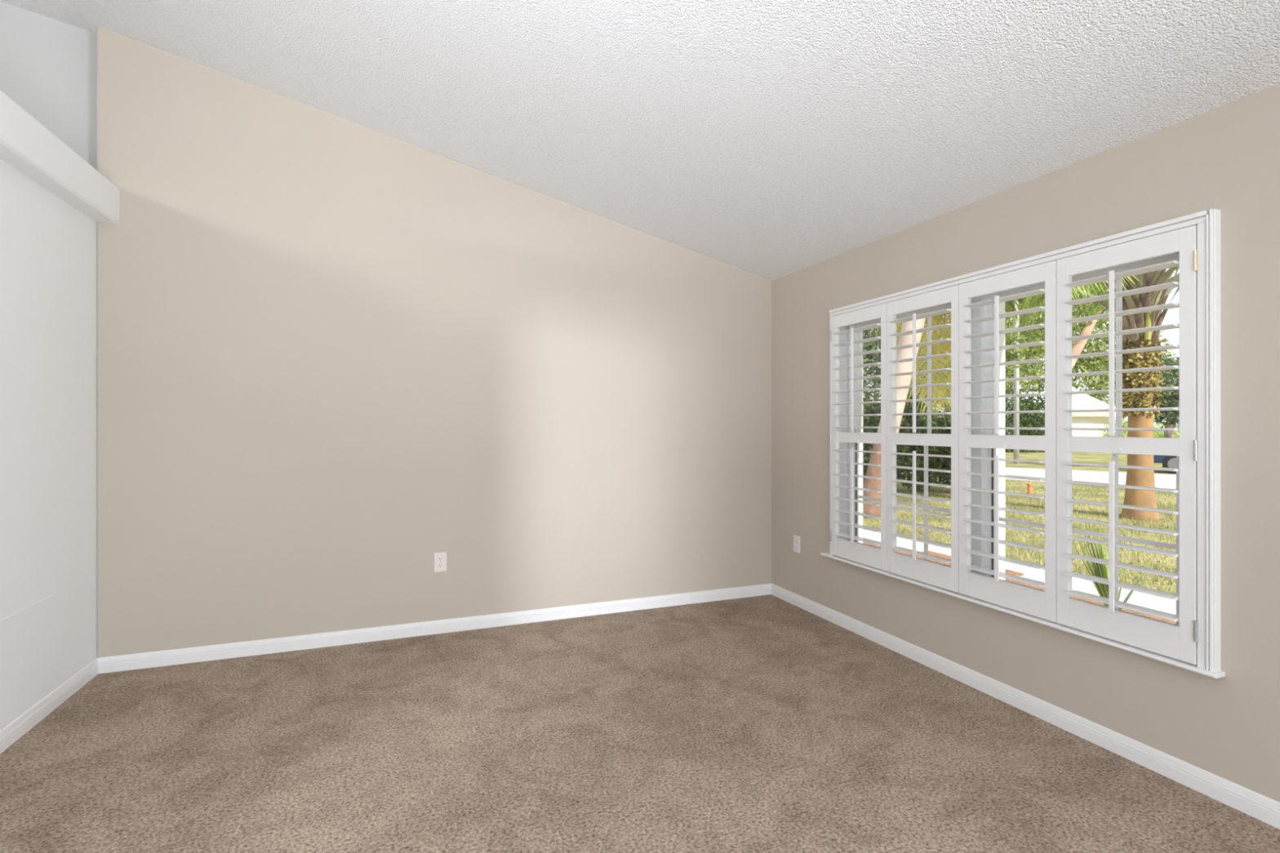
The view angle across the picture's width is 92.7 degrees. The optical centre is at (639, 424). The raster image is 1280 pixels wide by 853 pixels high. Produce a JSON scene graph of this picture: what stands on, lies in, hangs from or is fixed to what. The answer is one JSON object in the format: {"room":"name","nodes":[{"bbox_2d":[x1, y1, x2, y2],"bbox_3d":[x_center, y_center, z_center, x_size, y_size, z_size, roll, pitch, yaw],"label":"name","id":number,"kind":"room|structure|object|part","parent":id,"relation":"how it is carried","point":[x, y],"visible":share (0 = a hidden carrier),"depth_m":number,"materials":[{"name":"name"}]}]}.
{"room":"empty living room","nodes":[
{"label":"empty living room","id":0,"kind":"room"},
{"bbox_2d":[0,158,97,730],"bbox_3d":[-1.652,0.117,-0.110,0.120,2.410,7.260,0,0,-21],"label":"wall","id":1,"kind":"structure","parent":0,"point":[48,246],"depth_m":2.78,"materials":[{"name":"white paint"}]},
{"bbox_2d":[0,593,57,622],"bbox_3d":[-2.451,0.797,2.122,0.004,0.008,1.600,0,0,-21],"label":"trim","id":2,"kind":"structure","parent":1,"relation":"attached to","point":[55,594],"depth_m":2.64,"materials":[{"name":"white paint"}]},
{"bbox_2d":[0,657,97,754],"bbox_3d":[-2.362,1.281,1.905,0.014,0.082,2.870,0,0,-21],"label":"baseboard","id":3,"kind":"structure","parent":1,"relation":"attached to","point":[9,735],"depth_m":2.76,"materials":[{"name":"white wood"}]},
{"bbox_2d":[0,90,119,223],"bbox_3d":[-1.640,-1.175,-0.138,0.321,0.200,7.200,0,0,-21],"label":"ledge","id":4,"kind":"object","parent":1,"relation":"on","point":[27,145],"depth_m":2.68,"materials":[{"name":"white paint"}]},
{"bbox_2d":[0,0,97,169],"bbox_3d":[-3.800,-0.454,1.591,0.120,3.552,4.200,0,0,24],"label":"wall","id":5,"kind":"structure","parent":0,"point":[48,66],"depth_m":3.17,"materials":[{"name":"grey paint"}]},
{"bbox_2d":[97,26,771,657],"bbox_3d":[-0.858,-0.408,4.092,4.400,3.459,0.120,0,0,-21],"label":"wall","id":6,"kind":"structure","parent":0,"point":[336,355],"depth_m":3.73,"materials":[{"name":"beige paint"}]},
{"bbox_2d":[97,583,771,673],"bbox_3d":[-0.927,1.281,3.994,4.199,0.082,0.014,0,0,-21],"label":"baseboard","id":7,"kind":"structure","parent":6,"relation":"attached to","point":[234,650],"depth_m":3.78,"materials":[{"name":"white wood"}]},
{"bbox_2d":[434,551,446,572],"bbox_3d":[-1.264,0.873,3.865,0.077,0.123,0.009,0,0,-21],"label":"wall outlet","id":8,"kind":"object","parent":6,"relation":"attached to","point":[440,558],"visible":1,"depth_m":3.86,"materials":[{"name":"beige plastic"}]},
{"bbox_2d":[437,563,443,567],"bbox_3d":[-1.262,0.893,3.863,0.034,0.025,0.002,0,0,-21],"label":"receptacle","id":9,"kind":"object","parent":8,"relation":"attached to","point":[439,565],"depth_m":3.86,"materials":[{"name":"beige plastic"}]},
{"bbox_2d":[0,594,1279,852],"bbox_3d":[-2.361,1.421,0.709,9.350,0.200,9.500,0,0,-21],"label":"floor","id":10,"kind":"structure","parent":0,"point":[763,723],"depth_m":2.42,"materials":[{"name":"brown carpet"}]},
{"bbox_2d":[0,0,1279,280],"bbox_3d":[-2.431,-1.616,0.682,9.400,1.428,9.500,0,0,-21],"label":"ceiling","id":11,"kind":"structure","parent":0,"point":[770,140],"depth_m":2.72,"materials":[{"name":"white paint"}]},
{"bbox_2d":[771,83,1279,802],"bbox_3d":[2.424,0.076,1.440,0.200,2.490,7.200,0,0,-21],"label":"wall","id":12,"kind":"structure","parent":0,"point":[1226,157],"depth_m":2.47,"materials":[{"name":"beige paint"}]},
{"bbox_2d":[793,534,799,553],"bbox_3d":[1.143,0.873,4.451,0.009,0.123,0.077,0,0,-21],"label":"wall outlet","id":13,"kind":"object","parent":12,"relation":"attached to","point":[796,538],"visible":1,"depth_m":4.44,"materials":[{"name":"white plastic"}]},
{"bbox_2d":[830,302,886,570],"bbox_3d":[1.365,0.073,3.808,0.116,1.570,0.495,0,0,-17],"label":"shutter panel","id":14,"kind":"object","parent":12,"relation":"attached to","point":[864,553],"visible":0.95,"depth_m":3.78,"materials":[{"name":"white paint"}]},
{"bbox_3d":[1.316,0.440,3.789,0.011,0.589,0.015,0,0,-21],"label":"tilt rod","id":15,"kind":"part","parent":14,"relation":"part of","materials":[{"name":"white paint"}]},
{"bbox_3d":[1.316,-0.279,3.789,0.011,0.647,0.015,0,0,-21],"label":"tilt rod","id":16,"kind":"part","parent":14,"relation":"part of","materials":[{"name":"white paint"}]},
{"bbox_3d":[1.366,-0.671,3.804,0.027,0.080,0.401,0,0,-21],"label":"rail","id":17,"kind":"part","parent":14,"relation":"part of","materials":[{"name":"white paint"}]},
{"bbox_3d":[1.366,0.083,3.804,0.027,0.065,0.401,0,0,-21],"label":"rail","id":18,"kind":"part","parent":14,"relation":"part of","materials":[{"name":"white paint"}]},
{"bbox_3d":[1.366,0.798,3.804,0.027,0.120,0.401,0,0,-21],"label":"rail","id":19,"kind":"part","parent":14,"relation":"part of","materials":[{"name":"white paint"}]},
{"bbox_2d":[848,303,951,559],"bbox_3d":[1.584,0.076,3.665,0.085,1.550,0.877,0,0,-21],"label":"window","id":20,"kind":"structure","parent":12,"relation":"in","point":[858,348],"depth_m":4.02,"materials":[{"name":"white plastic"}]},
{"bbox_3d":[1.571,0.446,3.660,0.024,0.772,0.801,0,0,-21],"label":"sash","id":21,"kind":"part","parent":20,"relation":"part of","materials":[{"name":"white plastic"}]},
{"bbox_3d":[1.593,-0.288,3.669,0.024,0.750,0.801,0,0,-21],"label":"sash","id":22,"kind":"part","parent":20,"relation":"part of","materials":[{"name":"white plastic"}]},
{"bbox_2d":[886,284,959,592],"bbox_3d":[1.545,0.073,3.344,0.116,1.570,0.494,0,0,-17],"label":"shutter panel","id":23,"kind":"object","parent":12,"relation":"attached to","point":[936,574],"visible":0.98,"depth_m":3.32,"materials":[{"name":"white paint"}]},
{"bbox_3d":[1.496,0.440,3.326,0.011,0.589,0.015,0,0,-21],"label":"tilt rod","id":24,"kind":"part","parent":23,"relation":"part of","materials":[{"name":"white paint"}]},
{"bbox_3d":[1.496,-0.279,3.326,0.011,0.647,0.015,0,0,-21],"label":"tilt rod","id":25,"kind":"part","parent":23,"relation":"part of","materials":[{"name":"white paint"}]},
{"bbox_3d":[1.545,-0.671,3.341,0.027,0.080,0.401,0,0,-21],"label":"rail","id":26,"kind":"part","parent":23,"relation":"part of","materials":[{"name":"white paint"}]},
{"bbox_3d":[1.545,0.083,3.341,0.027,0.065,0.401,0,0,-21],"label":"rail","id":27,"kind":"part","parent":23,"relation":"part of","materials":[{"name":"white paint"}]},
{"bbox_3d":[1.545,0.798,3.341,0.027,0.120,0.401,0,0,-21],"label":"rail","id":28,"kind":"part","parent":23,"relation":"part of","materials":[{"name":"white paint"}]},
{"bbox_2d":[971,296,1004,579],"bbox_3d":[1.786,0.076,3.209,0.170,1.550,0.160,0,0,-21],"label":"window frame","id":29,"kind":"structure","parent":12,"relation":"attached to","point":[977,374],"depth_m":3.14,"materials":[{"name":"white plastic"}]},
{"bbox_2d":[959,260,1056,622],"bbox_3d":[1.724,0.073,2.880,0.116,1.570,0.496,0,0,-17],"label":"shutter panel","id":30,"kind":"object","parent":12,"relation":"attached to","point":[1035,602],"visible":0.99,"depth_m":2.85,"materials":[{"name":"white paint"}]},
{"bbox_3d":[1.675,0.440,2.864,0.011,0.589,0.015,0,0,-21],"label":"tilt rod","id":31,"kind":"part","parent":30,"relation":"part of","materials":[{"name":"white paint"}]},
{"bbox_3d":[1.675,-0.279,2.864,0.011,0.647,0.015,0,0,-21],"label":"tilt rod","id":32,"kind":"part","parent":30,"relation":"part of","materials":[{"name":"white paint"}]},
{"bbox_3d":[1.725,-0.671,2.879,0.027,0.080,0.397,0,0,-21],"label":"rail","id":33,"kind":"part","parent":30,"relation":"part of","materials":[{"name":"white paint"}]},
{"bbox_3d":[1.725,0.083,2.879,0.027,0.065,0.397,0,0,-21],"label":"rail","id":34,"kind":"part","parent":30,"relation":"part of","materials":[{"name":"white paint"}]},
{"bbox_3d":[1.725,0.798,2.879,0.027,0.120,0.397,0,0,-21],"label":"rail","id":35,"kind":"part","parent":30,"relation":"part of","materials":[{"name":"white paint"}]},
{"bbox_2d":[820,551,1225,678],"bbox_3d":[1.677,0.875,3.143,0.160,0.017,2.148,0,0,-21],"label":"trim","id":36,"kind":"structure","parent":12,"relation":"attached to","point":[1157,656],"depth_m":2.66,"materials":[{"name":"white wood"}]},
{"bbox_2d":[829,208,1221,671],"bbox_3d":[1.693,0.058,3.120,0.147,1.624,2.070,0,0,-21],"label":"trim","id":37,"kind":"structure","parent":12,"relation":"attached to","point":[1208,223],"depth_m":2.16,"materials":[{"name":"white wood"}]},
{"bbox_2d":[771,583,1279,829],"bbox_3d":[2.321,1.281,1.411,0.014,0.082,7.180,0,0,-21],"label":"baseboard","id":38,"kind":"structure","parent":12,"relation":"attached to","point":[1260,806],"depth_m":2.60,"materials":[{"name":"white wood"}]},
{"bbox_2d":[983,253,1179,625],"bbox_3d":[1.949,0.076,2.726,0.085,1.550,0.902,0,0,-21],"label":"window","id":39,"kind":"structure","parent":12,"relation":"in","point":[988,310],"depth_m":2.71,"materials":[{"name":"white plastic"}]},
{"bbox_3d":[1.935,0.446,2.721,0.024,0.772,0.826,0,0,-21],"label":"sash","id":40,"kind":"part","parent":39,"relation":"part of","materials":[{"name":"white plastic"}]},
{"bbox_3d":[1.958,-0.288,2.730,0.024,0.750,0.826,0,0,-21],"label":"sash","id":41,"kind":"part","parent":39,"relation":"part of","materials":[{"name":"white plastic"}]},
{"bbox_2d":[1056,225,1197,664],"bbox_3d":[1.906,0.073,2.411,0.116,1.570,0.506,0,0,-17],"label":"shutter panel","id":42,"kind":"object","parent":12,"relation":"attached to","point":[1171,640],"visible":1,"depth_m":2.37,"materials":[{"name":"white paint"}]},
{"bbox_3d":[1.855,0.440,2.400,0.011,0.589,0.015,0,0,-21],"label":"tilt rod","id":43,"kind":"part","parent":42,"relation":"part of","materials":[{"name":"white paint"}]},
{"bbox_3d":[1.855,-0.279,2.400,0.011,0.647,0.015,0,0,-21],"label":"tilt rod","id":44,"kind":"part","parent":42,"relation":"part of","materials":[{"name":"white paint"}]},
{"bbox_3d":[1.905,-0.671,2.415,0.027,0.080,0.399,0,0,-21],"label":"rail","id":45,"kind":"part","parent":42,"relation":"part of","materials":[{"name":"white paint"}]},
{"bbox_3d":[1.905,0.083,2.415,0.027,0.065,0.399,0,0,-21],"label":"rail","id":46,"kind":"part","parent":42,"relation":"part of","materials":[{"name":"white paint"}]},
{"bbox_3d":[1.905,0.798,2.415,0.027,0.120,0.399,0,0,-21],"label":"rail","id":47,"kind":"part","parent":42,"relation":"part of","materials":[{"name":"white paint"}]},
{"label":"outside","id":48,"kind":"structure","parent":0,"visible":0},
{"bbox_2d":[862,431,1176,594],"bbox_3d":[66.671,1.622,57.055,159.765,0.100,230.000,0,0,-21],"label":"lawn","id":49,"kind":"structure","parent":48,"point":[1077,457],"depth_m":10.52,"materials":[{"name":"green plant"}]},
{"bbox_2d":[862,323,935,417],"bbox_3d":[7.223,-1.532,19.220,4.421,6.334,2.668,0,0,0],"label":"shade tree","id":50,"kind":"object","parent":49,"relation":"on","point":[867,358],"visible":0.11,"depth_m":18.82,"materials":[{"name":"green plant"}]},
{"bbox_2d":[862,392,951,493],"bbox_3d":[6.331,0.390,14.270,3.401,2.507,1.769,0,0,6],"label":"shrub","id":51,"kind":"object","parent":49,"relation":"on","point":[935,463],"visible":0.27,"depth_m":13.92,"materials":[{"name":"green plant"}]},
{"bbox_2d":[903,402,950,446],"bbox_3d":[10.686,0.395,27.037,6.748,2.874,3.016,0,0,2],"label":"shrub","id":52,"kind":"object","parent":49,"relation":"on","point":[941,415],"visible":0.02,"depth_m":26.48,"materials":[{"name":"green plant"}]},
{"bbox_2d":[862,293,1044,518],"bbox_3d":[5.049,-1.627,10.199,4.264,6.616,4.147,0,0,-21],"label":"leaning palm","id":53,"kind":"object","parent":49,"relation":"on","point":[906,366],"visible":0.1,"depth_m":10.45,"materials":[{"name":"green plant"}]},
{"bbox_2d":[944,386,1044,452],"bbox_3d":[20.744,-0.143,34.624,6.804,3.981,3.600,0,0,0],"label":"shrub","id":54,"kind":"object","parent":49,"relation":"on","point":[1023,405],"visible":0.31,"depth_m":34.00,"materials":[{"name":"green plant"}]},
{"bbox_2d":[920,305,1078,401],"bbox_3d":[25.626,-3.504,43.983,10.933,10.270,5.591,0,0,2],"label":"oak tree","id":55,"kind":"object","parent":49,"relation":"on","point":[1033,353],"visible":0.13,"depth_m":42.88,"materials":[{"name":"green plant"}]},
{"bbox_2d":[1013,299,1019,464],"bbox_3d":[14.801,-2.128,23.997,0.200,7.600,0.200,0,0,-21],"label":"utility pole","id":56,"kind":"object","parent":49,"relation":"on","point":[1016,416],"visible":0.32,"depth_m":23.93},
{"bbox_2d":[862,542,1176,624],"bbox_3d":[3.202,1.562,3.995,3.020,0.060,15.000,0,0,-21],"label":"planting bed","id":57,"kind":"object","parent":49,"relation":"on","point":[1008,571],"visible":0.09,"depth_m":6.09,"materials":[{"name":"brown soil"}]},
{"bbox_2d":[1071,523,1149,609],"bbox_3d":[3.835,1.182,4.986,0.528,0.792,0.113,0,0,22],"label":"yucca plant","id":58,"kind":"object","parent":57,"relation":"on","point":[1101,571],"visible":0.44,"depth_m":5.00,"materials":[{"name":"green plant"}]},
{"bbox_2d":[1026,483,1032,493],"bbox_3d":[8.720,1.452,13.656,0.110,0.280,0.110,0,0,-21],"label":"marker","id":59,"kind":"object","parent":49,"relation":"on","point":[1029,485],"visible":0.86,"depth_m":13.62,"materials":[{"name":"orange plastic"}]},
{"bbox_2d":[950,284,1169,408],"bbox_3d":[40.659,-7.501,60.630,21.851,18.257,10.846,0,0,-6],"label":"oak tree","id":60,"kind":"object","parent":49,"relation":"on","point":[1100,362],"visible":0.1,"depth_m":58.64,"materials":[{"name":"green plant"}]},
{"bbox_2d":[1004,391,1115,436],"bbox_3d":[33.015,-0.503,48.171,6.600,4.150,7.660,0,0,0],"label":"house","id":61,"kind":"structure","parent":49,"relation":"on","point":[1079,420],"depth_m":45.00,"materials":[{"name":"beige paint"}]},
{"bbox_3d":[32.064,0.572,44.982,2.500,1.900,0.040,0,0,0],"label":"garage door","id":62,"kind":"part","parent":61,"relation":"part of","materials":[{"name":"white"}]},
{"bbox_2d":[1005,281,1115,368],"bbox_3d":[18.332,-2.489,25.653,5.716,8.232,3.426,0,0,-8],"label":"leaning tree","id":63,"kind":"object","parent":49,"relation":"on","point":[1077,348],"visible":0.21,"depth_m":25.60,"materials":[{"name":"green plant"}]},
{"bbox_2d":[946,259,1179,520],"bbox_3d":[8.478,-1.438,10.206,5.928,6.120,5.820,0,0,-21],"label":"palm","id":64,"kind":"object","parent":49,"relation":"on","point":[1144,399],"visible":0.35,"depth_m":10.04,"materials":[{"name":"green plant"}]},
{"bbox_2d":[1075,346,1179,422],"bbox_3d":[66.308,-4.421,77.837,21.969,12.104,13.365,0,0,-21],"label":"shade tree","id":65,"kind":"object","parent":49,"relation":"on","point":[1170,353],"visible":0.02,"depth_m":77.20,"materials":[{"name":"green plant"}]},
{"bbox_2d":[1098,415,1179,438],"bbox_3d":[28.399,0.453,32.930,6.280,2.184,6.297,0,0,-21],"label":"palmetto","id":66,"kind":"object","parent":49,"relation":"on","point":[1156,433],"visible":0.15,"depth_m":33.64,"materials":[{"name":"green plant"}]},
{"bbox_2d":[1153,454,1176,474],"bbox_3d":[18.645,0.744,18.928,4.300,1.665,1.836,0,0,45],"label":"parked car","id":67,"kind":"object","parent":49,"relation":"on","point":[1168,461],"visible":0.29,"depth_m":19.46,"materials":[{"name":"blue paint"}]},
{"bbox_2d":[1153,354,1179,467],"bbox_3d":[18.226,-0.396,21.015,2.330,4.068,2.001,0,0,-21],"label":"shade tree","id":68,"kind":"object","parent":49,"relation":"on","point":[1171,398],"visible":0.24,"depth_m":20.66,"materials":[{"name":"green plant"}]},
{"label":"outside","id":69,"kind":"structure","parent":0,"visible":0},
{"bbox_2d":[901,463,1176,488],"bbox_3d":[13.370,1.587,18.078,120.560,0.070,5.569,0,0,45],"label":"road","id":70,"kind":"structure","parent":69,"point":[1162,481],"depth_m":18.22,"materials":[{"name":"concrete"}]},
{"bbox_2d":[879,320,1028,417],"bbox_3d":[11.665,-1.185,22.892,5.357,5.637,3.111,0,0,-5],"label":"shade tree","id":71,"kind":"object","parent":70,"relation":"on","point":[1015,357],"visible":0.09,"depth_m":22.21,"materials":[{"name":"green plant"}]},
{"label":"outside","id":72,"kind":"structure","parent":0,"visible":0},
{"bbox_2d":[862,528,1176,614],"bbox_3d":[7.925,1.587,-3.558,0.800,0.070,39.500,0,0,-21],"label":"walkway","id":73,"kind":"structure","parent":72,"point":[1142,599],"depth_m":6.02,"materials":[{"name":"concrete"}]}
]}

